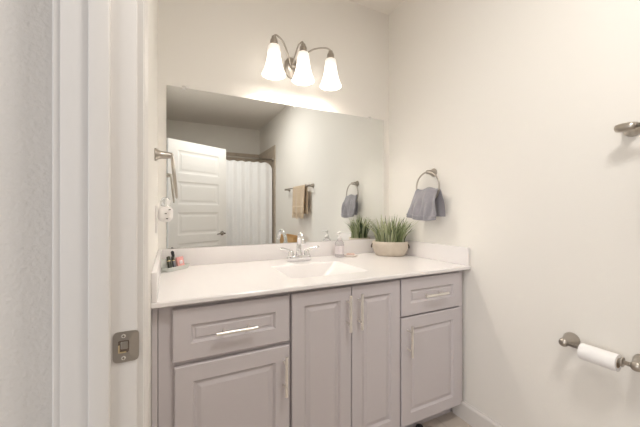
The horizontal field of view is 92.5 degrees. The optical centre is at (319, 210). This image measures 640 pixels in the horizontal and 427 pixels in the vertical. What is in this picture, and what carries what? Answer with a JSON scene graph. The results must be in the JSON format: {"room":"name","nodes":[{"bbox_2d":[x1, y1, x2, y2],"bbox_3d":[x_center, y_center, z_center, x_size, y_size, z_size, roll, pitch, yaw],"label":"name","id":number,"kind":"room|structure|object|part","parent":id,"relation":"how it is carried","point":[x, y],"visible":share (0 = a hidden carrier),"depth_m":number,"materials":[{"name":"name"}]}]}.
{"room":"bathroom","nodes":[
{"label":"bathroom","id":0,"kind":"room"},
{"bbox_2d":[0,0,51,426],"bbox_3d":[-1.216,-0.160,0.288,1.584,2.719,0.098,0,0,-26],"label":"wall","id":1,"kind":"structure","parent":0,"point":[25,25],"depth_m":0.56,"materials":[{"name":"white paint"}]},
{"bbox_2d":[148,0,157,426],"bbox_3d":[-0.101,-0.160,-0.050,0.116,2.719,3.790,0,0,-26],"label":"wall","id":2,"kind":"structure","parent":0,"point":[152,4],"depth_m":1.07,"materials":[{"name":"white paint"}]},
{"bbox_2d":[52,0,147,426],"bbox_3d":[-0.222,0.143,0.194,0.148,2.113,0.941,0,0,-26],"label":"trim","id":3,"kind":"structure","parent":2,"relation":"attached to","point":[100,47],"depth_m":0.55,"materials":[{"name":"white paint"}]},
{"bbox_3d":[-0.281,0.143,0.165,0.016,2.113,0.941,0,0,-26],"label":"casing","id":4,"kind":"part","parent":3,"relation":"part of","materials":[{"name":"white paint"}]},
{"bbox_3d":[-0.365,0.255,0.577,0.042,0.057,0.003,0,0,-29],"label":"strike plate","id":5,"kind":"part","parent":3,"relation":"part of","materials":[{"name":"silver metal"}]},
{"bbox_3d":[-0.163,0.143,0.224,0.016,2.113,0.941,0,0,-26],"label":"casing","id":6,"kind":"part","parent":3,"relation":"part of","materials":[{"name":"white paint"}]},
{"bbox_2d":[155,206,157,232],"bbox_3d":[-0.751,0.037,1.408,0.008,0.125,0.076,0,0,-26],"label":"wall outlet","id":7,"kind":"object","parent":2,"relation":"attached to","point":[156,222],"visible":1,"depth_m":1.37,"materials":[{"name":"white plastic"}]},
{"bbox_3d":[-0.752,0.037,1.408,0.005,0.125,0.076,0,0,-26],"label":"plate","id":8,"kind":"part","parent":7,"relation":"part of","materials":[{"name":"white plastic"}]},
{"bbox_2d":[158,197,172,221],"bbox_3d":[-0.718,-0.007,1.424,0.063,0.114,0.061,0,0,-26],"label":"plug","id":9,"kind":"object","parent":7,"relation":"attached to","point":[165,213],"visible":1,"depth_m":1.40,"materials":[{"name":"white plastic"}]},
{"bbox_2d":[160,197,170,205],"bbox_3d":[-0.719,-0.042,1.424,0.044,0.045,0.044,0,0,-26],"label":"bottle","id":10,"kind":"object","parent":9,"relation":"on","point":[165,201],"depth_m":1.41,"materials":[{"name":"white plastic"}]},
{"bbox_2d":[154,148,177,198],"bbox_3d":[-0.661,-0.161,1.319,0.090,0.213,0.190,0,0,-26],"label":"towel ring","id":11,"kind":"object","parent":2,"relation":"attached to","point":[158,154],"visible":1,"depth_m":1.29,"materials":[{"name":"silver metal"}]},
{"bbox_3d":[-0.669,-0.240,1.315,0.072,0.054,0.054,0,0,-26],"label":"mounting post","id":12,"kind":"part","parent":11,"relation":"part of","materials":[{"name":"silver metal"}]},
{"bbox_2d":[158,0,388,248],"bbox_3d":[-0.207,-0.160,2.067,1.799,2.719,0.100,0,0,-26],"label":"wall","id":13,"kind":"structure","parent":0,"point":[214,46],"depth_m":1.95,"materials":[{"name":"white paint"}]},
{"bbox_2d":[161,239,374,265],"bbox_3d":[-0.173,0.260,2.016,1.581,0.100,0.018,0,0,-26],"label":"backsplash","id":14,"kind":"structure","parent":13,"relation":"attached to","point":[240,253],"depth_m":1.89,"materials":[{"name":"stone"}]},
{"bbox_2d":[167,85,383,248],"bbox_3d":[-0.179,-0.249,2.019,1.490,0.912,0.008,0,0,-26],"label":"wall mirror","id":15,"kind":"object","parent":13,"relation":"attached to","point":[249,171],"visible":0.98,"depth_m":1.94,"materials":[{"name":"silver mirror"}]},
{"bbox_2d":[262,34,341,90],"bbox_3d":[-0.119,-0.931,1.930,0.522,0.254,0.220,0,0,-26],"label":"vanity light","id":16,"kind":"object","parent":13,"relation":"attached to","point":[300,73],"visible":1,"depth_m":1.88,"materials":[{"name":"white glass"}]},
{"bbox_3d":[-0.272,-0.891,1.811,0.142,0.174,0.142,0,0,-26],"label":"lamp shade","id":17,"kind":"part","parent":16,"relation":"part of","materials":[{"name":"white glass"}]},
{"bbox_3d":[-0.229,-0.995,1.897,0.015,0.126,0.206,0,0,26],"label":"arm","id":18,"kind":"part","parent":16,"relation":"part of","materials":[{"name":"silver metal"}]},
{"bbox_3d":[-0.181,-0.940,1.995,0.097,0.139,0.049,0,0,-26],"label":"plate","id":19,"kind":"part","parent":16,"relation":"part of","materials":[{"name":"silver metal"}]},
{"bbox_3d":[-0.141,-0.995,1.942,0.011,0.125,0.133,0,0,-37],"label":"arm","id":20,"kind":"part","parent":16,"relation":"part of","materials":[{"name":"silver metal"}]},
{"bbox_3d":[-0.104,-0.891,1.895,0.142,0.174,0.142,0,0,-26],"label":"lamp shade","id":21,"kind":"part","parent":16,"relation":"part of","materials":[{"name":"white glass"}]},
{"bbox_3d":[-0.048,-0.995,1.985,0.248,0.126,0.016,0,0,4],"label":"arm","id":22,"kind":"part","parent":16,"relation":"part of","materials":[{"name":"silver metal"}]},
{"bbox_3d":[0.069,-0.891,1.980,0.142,0.174,0.142,0,0,-26],"label":"lamp shade","id":23,"kind":"part","parent":16,"relation":"part of","materials":[{"name":"white glass"}]},
{"bbox_2d":[347,0,404,14],"bbox_3d":[-0.057,-1.559,-0.028,3.383,0.080,3.990,0,0,-26],"label":"ceiling","id":24,"kind":"structure","parent":0,"point":[387,7],"depth_m":2.25,"materials":[{"name":"white paint"}]},
{"bbox_2d":[422,411,471,426],"bbox_3d":[-0.057,1.240,-0.028,3.383,0.080,3.990,0,0,-26],"label":"floor","id":25,"kind":"structure","parent":0,"point":[450,419],"depth_m":1.74,"materials":[{"name":"tile"}]},
{"bbox_2d":[152,292,288,426],"bbox_3d":[-0.495,0.766,1.454,0.507,0.868,0.736,0,0,-26],"label":"vanity cabinet","id":26,"kind":"object","parent":25,"relation":"on","point":[222,363],"visible":0.86,"depth_m":1.16,"materials":[{"name":"grey wood"}]},
{"bbox_3d":[-0.328,0.445,1.185,0.438,0.189,0.020,0,0,-26],"label":"drawer","id":27,"kind":"part","parent":26,"relation":"part of","materials":[{"name":"grey paint"}]},
{"bbox_3d":[-0.325,0.825,1.186,0.432,0.535,0.020,0,0,-26],"label":"door","id":28,"kind":"part","parent":26,"relation":"part of","materials":[{"name":"grey paint"}]},
{"bbox_3d":[-0.327,0.445,1.183,0.302,0.052,0.003,0,0,-26],"label":"panel","id":29,"kind":"part","parent":26,"relation":"part of","materials":[{"name":"grey paint"}]},
{"bbox_3d":[-0.324,0.825,1.183,0.296,0.398,0.005,0,0,-26],"label":"panel","id":30,"kind":"part","parent":26,"relation":"part of","materials":[{"name":"grey paint"}]},
{"bbox_3d":[-0.313,0.448,1.157,0.152,0.013,0.043,0,0,-26],"label":"handle","id":31,"kind":"part","parent":26,"relation":"part of","materials":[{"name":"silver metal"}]},
{"bbox_3d":[-0.140,0.668,1.243,0.013,0.160,0.043,0,0,-26],"label":"handle","id":32,"kind":"part","parent":26,"relation":"part of","materials":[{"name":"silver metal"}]},
{"bbox_2d":[151,239,470,308],"bbox_3d":[-0.018,0.319,1.701,1.581,0.222,0.721,0,0,-26],"label":"countertop","id":33,"kind":"structure","parent":26,"relation":"on","point":[218,273],"depth_m":1.68,"materials":[{"name":"stone"}]},
{"bbox_2d":[161,256,189,271],"bbox_3d":[-0.768,0.280,1.618,0.074,0.060,0.156,0,0,21],"label":"tray","id":34,"kind":"object","parent":33,"relation":"on","point":[164,268],"visible":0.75,"depth_m":1.58,"materials":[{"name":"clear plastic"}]},
{"bbox_2d":[166,256,171,267],"bbox_3d":[-0.781,0.271,1.588,0.020,0.071,0.048,0,0,-43],"label":"tube","id":35,"kind":"object","parent":34,"relation":"in","point":[169,264],"visible":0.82,"depth_m":1.58,"materials":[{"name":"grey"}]},
{"bbox_3d":[-0.789,0.277,1.626,0.004,0.054,0.132,0,0,21],"label":"panel","id":36,"kind":"part","parent":34,"relation":"part of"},
{"bbox_2d":[171,256,175,266],"bbox_3d":[-0.771,0.272,1.615,0.044,0.068,0.017,0,0,43],"label":"tube","id":37,"kind":"object","parent":34,"relation":"in","point":[172,257],"visible":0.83,"depth_m":1.61,"materials":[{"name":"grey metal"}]},
{"bbox_3d":[-0.768,0.298,1.618,0.074,0.022,0.156,0,0,21],"label":"dish","id":38,"kind":"part","parent":34,"relation":"part of","materials":[{"name":"white plastic"}]},
{"bbox_2d":[175,256,184,265],"bbox_3d":[-0.757,0.275,1.656,0.022,0.055,0.048,0,0,17],"label":"box","id":39,"kind":"object","parent":34,"relation":"in","point":[179,260],"visible":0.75,"depth_m":1.65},
{"bbox_2d":[279,232,318,261],"bbox_3d":[-0.124,0.218,1.892,0.157,0.183,0.223,0,0,29],"label":"sink faucet","id":40,"kind":"object","parent":33,"relation":"on","point":[299,256],"visible":1,"depth_m":1.88,"materials":[{"name":"silver metal"}]},
{"bbox_3d":[-0.203,0.250,1.870,0.105,0.060,0.048,0,0,-26],"label":"lever handle","id":41,"kind":"part","parent":40,"relation":"part of","materials":[{"name":"silver metal"}]},
{"bbox_3d":[-0.131,0.291,1.905,0.160,0.037,0.058,0,0,-26],"label":"plate","id":42,"kind":"part","parent":40,"relation":"part of","materials":[{"name":"silver metal"}]},
{"bbox_3d":[-0.118,0.209,1.858,0.039,0.165,0.139,0,0,-15],"label":"spout","id":43,"kind":"part","parent":40,"relation":"part of","materials":[{"name":"silver metal"}]},
{"bbox_3d":[-0.059,0.250,1.941,0.105,0.060,0.048,0,0,-26],"label":"lever handle","id":44,"kind":"part","parent":40,"relation":"part of","materials":[{"name":"silver metal"}]},
{"bbox_2d":[335,232,343,256],"bbox_3d":[0.129,0.225,2.067,0.070,0.170,0.063,0,0,-26],"label":"pump bottle","id":45,"kind":"object","parent":33,"relation":"on","point":[339,244],"visible":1,"depth_m":2.04,"materials":[{"name":"white"}]},
{"bbox_2d":[344,254,357,256],"bbox_3d":[0.208,0.302,2.076,0.100,0.014,0.062,0,0,8],"label":"soap dish","id":46,"kind":"object","parent":33,"relation":"on","point":[345,255],"visible":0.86,"depth_m":2.05,"materials":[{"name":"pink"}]},
{"bbox_2d":[362,216,414,256],"bbox_3d":[0.488,0.162,2.129,0.400,0.296,0.248,0,0,8],"label":"potted grass","id":47,"kind":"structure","parent":33,"relation":"on","point":[391,242],"depth_m":2.09,"materials":[{"name":"green plant"}]},
{"bbox_2d":[372,240,407,256],"bbox_3d":[0.488,0.260,2.135,0.248,0.100,0.164,0,0,16],"label":"plant pot","id":48,"kind":"object","parent":33,"relation":"on","point":[390,248],"depth_m":2.07,"materials":[{"name":"beige ceramic"}]},
{"bbox_2d":[289,278,399,426],"bbox_3d":[-0.002,0.766,1.697,0.587,0.868,0.736,0,0,-26],"label":"vanity cabinet","id":49,"kind":"object","parent":25,"relation":"on","point":[344,340],"visible":0.77,"depth_m":1.39,"materials":[{"name":"grey wood"}]},
{"bbox_3d":[0.009,0.720,1.351,0.291,0.745,0.020,0,0,-26],"label":"door","id":50,"kind":"part","parent":49,"relation":"part of","materials":[{"name":"grey paint"}]},
{"bbox_3d":[0.011,0.720,1.348,0.160,0.614,0.005,0,0,-26],"label":"panel","id":51,"kind":"part","parent":49,"relation":"part of","materials":[{"name":"grey paint"}]},
{"bbox_3d":[0.131,0.459,1.377,0.013,0.162,0.043,0,0,-26],"label":"handle","id":52,"kind":"part","parent":49,"relation":"part of","materials":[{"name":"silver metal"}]},
{"bbox_3d":[0.186,0.459,1.404,0.013,0.162,0.043,0,0,-26],"label":"handle","id":53,"kind":"part","parent":49,"relation":"part of","materials":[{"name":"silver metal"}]},
{"bbox_3d":[0.270,0.720,1.480,0.283,0.745,0.020,0,0,-26],"label":"door","id":54,"kind":"part","parent":49,"relation":"part of","materials":[{"name":"grey paint"}]},
{"bbox_3d":[0.272,0.720,1.477,0.152,0.614,0.005,0,0,-26],"label":"panel","id":55,"kind":"part","parent":49,"relation":"part of","materials":[{"name":"grey paint"}]},
{"bbox_2d":[398,271,461,426],"bbox_3d":[0.474,0.766,1.932,0.472,0.868,0.736,0,0,-26],"label":"vanity cabinet","id":56,"kind":"object","parent":25,"relation":"on","point":[430,305],"visible":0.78,"depth_m":1.62,"materials":[{"name":"grey wood"}]},
{"bbox_3d":[0.453,0.652,1.536,0.013,0.155,0.043,0,0,-26],"label":"handle","id":57,"kind":"part","parent":56,"relation":"part of","materials":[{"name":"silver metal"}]},
{"bbox_3d":[0.598,0.439,1.642,0.430,0.189,0.020,0,0,-26],"label":"drawer","id":58,"kind":"part","parent":56,"relation":"part of","materials":[{"name":"grey paint"}]},
{"bbox_3d":[0.599,0.439,1.640,0.294,0.052,0.003,0,0,-26],"label":"panel","id":59,"kind":"part","parent":56,"relation":"part of","materials":[{"name":"grey paint"}]},
{"bbox_3d":[0.600,0.817,1.639,0.294,0.413,0.005,0,0,-26],"label":"panel","id":60,"kind":"part","parent":56,"relation":"part of","materials":[{"name":"grey paint"}]},
{"bbox_3d":[0.608,0.438,1.612,0.162,0.013,0.043,0,0,-26],"label":"handle","id":61,"kind":"part","parent":56,"relation":"part of","materials":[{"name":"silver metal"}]},
{"bbox_2d":[389,0,639,426],"bbox_3d":[1.415,-0.160,0.698,0.100,2.719,3.790,0,0,-26],"label":"wall","id":62,"kind":"structure","parent":0,"point":[516,106],"depth_m":1.45,"materials":[{"name":"white paint"}]},
{"bbox_2d":[416,168,439,198],"bbox_3d":[0.703,-0.163,1.956,0.064,0.222,0.200,0,0,-26],"label":"towel ring","id":63,"kind":"object","parent":62,"relation":"attached to","point":[433,172],"visible":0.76,"depth_m":1.94,"materials":[{"name":"silver metal"}]},
{"bbox_2d":[406,187,445,220],"bbox_3d":[0.663,-0.045,1.936,0.102,0.210,0.241,0,0,-26],"label":"hand towel","id":64,"kind":"object","parent":63,"relation":"hanging from","point":[424,206],"visible":1,"depth_m":1.90,"materials":[{"name":"grey fabric"}]},
{"bbox_3d":[0.703,-0.247,1.956,0.064,0.054,0.054,0,0,-26],"label":"mounting post","id":65,"kind":"part","parent":63,"relation":"part of","materials":[{"name":"silver metal"}]},
{"bbox_2d":[453,400,503,426],"bbox_3d":[1.284,1.147,0.834,0.014,0.105,2.210,0,0,-26],"label":"baseboard","id":66,"kind":"structure","parent":62,"relation":"attached to","point":[465,411],"depth_m":1.70,"materials":[{"name":"white paint"}]},
{"bbox_2d":[559,332,639,371],"bbox_3d":[1.077,0.543,1.177,0.082,0.060,0.280,0,0,-26],"label":"toilet paper holder","id":67,"kind":"object","parent":62,"relation":"attached to","point":[570,339],"visible":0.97,"depth_m":1.23,"materials":[{"name":"silver metal"}]},
{"bbox_3d":[1.031,0.543,1.278,0.076,0.060,0.060,0,0,-26],"label":"post","id":68,"kind":"part","parent":67,"relation":"part of","materials":[{"name":"silver metal"}]},
{"bbox_2d":[577,343,620,371],"bbox_3d":[1.058,0.552,1.161,0.062,0.062,0.113,0,0,-26],"label":"toilet paper roll","id":69,"kind":"object","parent":67,"relation":"on","point":[604,358],"visible":0.91,"depth_m":1.14,"materials":[{"name":"white paper"}]},
{"bbox_3d":[1.128,0.543,1.080,0.076,0.060,0.060,0,0,-26],"label":"post","id":70,"kind":"part","parent":67,"relation":"part of","materials":[{"name":"silver metal"}]},
{"bbox_2d":[614,122,639,136],"bbox_3d":[1.288,-0.300,0.755,0.078,0.054,0.845,0,0,-26],"label":"towel bar","id":71,"kind":"object","parent":62,"relation":"attached to","point":[630,129],"visible":1,"depth_m":1.10,"materials":[{"name":"silver metal"}]}
]}

